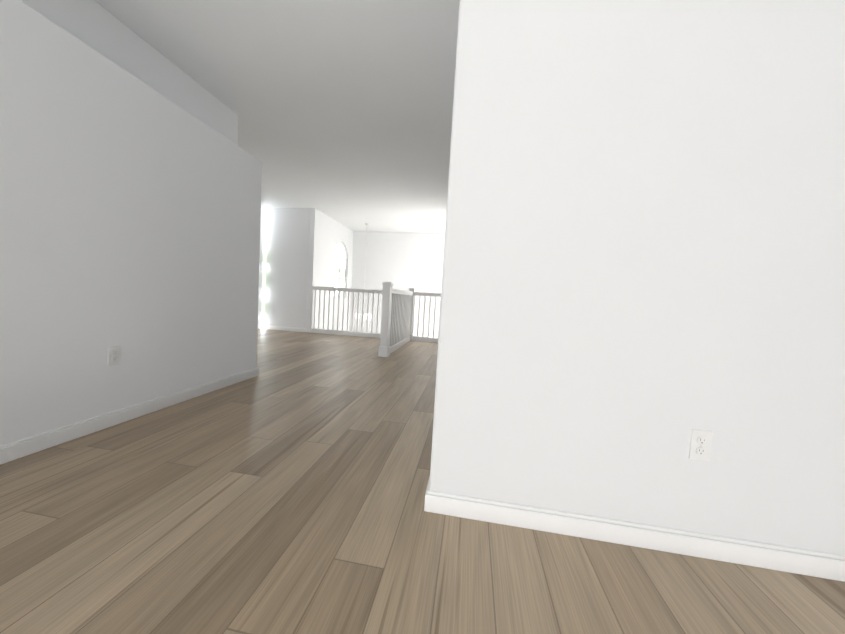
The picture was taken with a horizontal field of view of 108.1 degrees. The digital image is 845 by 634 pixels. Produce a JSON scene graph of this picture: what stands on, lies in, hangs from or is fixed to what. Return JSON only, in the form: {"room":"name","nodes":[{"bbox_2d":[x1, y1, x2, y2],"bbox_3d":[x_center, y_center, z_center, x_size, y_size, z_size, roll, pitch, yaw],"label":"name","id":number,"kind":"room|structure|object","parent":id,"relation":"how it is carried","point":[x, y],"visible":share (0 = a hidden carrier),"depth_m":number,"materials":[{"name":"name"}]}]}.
{"room":"upstairs hallway","nodes":[
{"label":"upstairs hallway","id":0,"kind":"room"},
{"bbox_2d":[20,0,237,144],"bbox_3d":[-2.584,-1.797,0.479,0.120,0.600,5.964,4,3,9],"label":"wall","id":1,"kind":"structure","parent":0,"point":[98,28],"depth_m":2.37,"materials":[{"name":"paint"}]},
{"bbox_2d":[0,0,261,445],"bbox_3d":[-2.498,-0.359,0.265,0.550,2.270,6.181,4,3,9],"label":"wall","id":2,"kind":"structure","parent":0,"point":[130,210],"depth_m":1.89,"materials":[{"name":"paint"}]},
{"bbox_2d":[108,346,120,364],"bbox_3d":[-1.987,0.247,1.978,0.009,0.115,0.070,4,3,9],"label":"outlet","id":3,"kind":"object","parent":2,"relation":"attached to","point":[114,354],"visible":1,"depth_m":1.98,"materials":[{"name":"white plastic"}]},
{"bbox_2d":[95,0,459,233],"bbox_3d":[-0.967,-2.010,-0.235,9.600,0.100,18.800,4,3,9],"label":"ceiling","id":4,"kind":"structure","parent":0,"point":[343,109],"depth_m":2.87,"materials":[{"name":"paint"}]},
{"bbox_2d":[355,223,371,324],"bbox_3d":[-1.559,-1.070,8.289,0.462,2.850,0.447,4,3,9],"label":"pendant chandelier","id":5,"kind":"object","parent":4,"relation":"hanging from","point":[365,317],"visible":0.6,"depth_m":8.24,"materials":[{"name":"metal"}]},
{"bbox_2d":[258,208,309,327],"bbox_3d":[-3.560,-1.129,7.282,1.880,2.850,0.120,4,3,9],"label":"wall","id":6,"kind":"structure","parent":0,"point":[287,252],"depth_m":7.16,"materials":[{"name":"paint"}]},
{"bbox_2d":[258,325,305,331],"bbox_3d":[-3.641,0.245,7.364,1.908,0.092,0.148,4,3,9],"label":"baseboard","id":7,"kind":"structure","parent":6,"relation":"attached to","point":[284,328],"depth_m":7.23,"materials":[{"name":"white wood"}]},
{"bbox_2d":[306,208,353,332],"bbox_3d":[-2.475,0.277,8.344,0.120,5.650,2.420,4,3,9],"label":"wall","id":8,"kind":"structure","parent":0,"point":[327,234],"depth_m":7.62,"materials":[{"name":"paint"}]},
{"bbox_2d":[333,242,346,297],"bbox_3d":[-2.329,-1.321,8.576,0.040,1.545,0.880,4,3,9],"label":"window","id":9,"kind":"structure","parent":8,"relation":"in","point":[340,264],"depth_m":8.62,"materials":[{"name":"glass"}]},
{"bbox_2d":[349,231,444,337],"bbox_3d":[-0.558,0.339,9.206,3.640,5.650,0.120,4,3,9],"label":"wall","id":10,"kind":"structure","parent":0,"point":[402,261],"depth_m":9.07,"materials":[{"name":"paint"}]},
{"bbox_2d":[0,328,844,633],"bbox_3d":[-1.313,0.959,-1.147,9.400,0.050,16.200,4,3,9],"label":"floor","id":11,"kind":"structure","parent":0,"point":[284,490],"depth_m":1.16,"materials":[{"name":"brown wood"}]},
{"bbox_2d":[311,286,440,342],"bbox_3d":[-0.832,-0.099,6.886,3.520,1.165,0.150,4,3,9],"label":"railing","id":12,"kind":"object","parent":11,"relation":"on","point":[366,333],"visible":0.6,"depth_m":6.95,"materials":[{"name":"white wood"}]},
{"bbox_2d":[378,282,412,356],"bbox_3d":[-0.430,-0.007,5.733,0.150,1.165,1.995,4,3,9],"label":"railing","id":13,"kind":"object","parent":11,"relation":"on","point":[395,318],"visible":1,"depth_m":5.28,"materials":[{"name":"white wood"}]},
{"bbox_2d":[424,476,844,581],"bbox_3d":[2.337,0.803,3.910,3.797,0.092,9.483,4,3,9],"label":"baseboard","id":14,"kind":"structure","parent":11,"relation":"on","point":[820,564],"depth_m":1.22,"materials":[{"name":"white wood"}]},
{"bbox_2d":[429,0,844,554],"bbox_3d":[2.332,0.824,3.917,3.760,5.650,9.445,4,3,9],"label":"wall","id":15,"kind":"structure","parent":0,"point":[643,275],"depth_m":1.18,"materials":[{"name":"paint"}]},
{"bbox_2d":[689,430,712,460],"bbox_3d":[1.073,0.495,1.180,0.070,0.115,0.009,4,3,9],"label":"outlet","id":16,"kind":"object","parent":15,"relation":"attached to","point":[700,445],"visible":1,"depth_m":1.18,"materials":[{"name":"white plastic"}]},
{"bbox_3d":[-2.890,0.963,-2.790,6.800,0.050,12.460,4,3,9],"label":"floor","id":17,"kind":"structure","parent":0,"visible":0},
{"bbox_2d":[0,367,258,464],"bbox_3d":[-2.563,0.726,0.324,0.578,0.092,6.219,4,3,9],"label":"baseboard","id":18,"kind":"structure","parent":17,"relation":"on","point":[14,450],"depth_m":1.95,"materials":[{"name":"white wood"}]},
{"label":"outside","id":19,"kind":"structure","parent":0,"visible":0},
{"bbox_2d":[261,207,267,328],"bbox_3d":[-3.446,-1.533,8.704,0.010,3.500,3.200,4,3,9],"label":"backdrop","id":20,"kind":"structure","parent":19,"point":[264,266],"depth_m":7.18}
]}

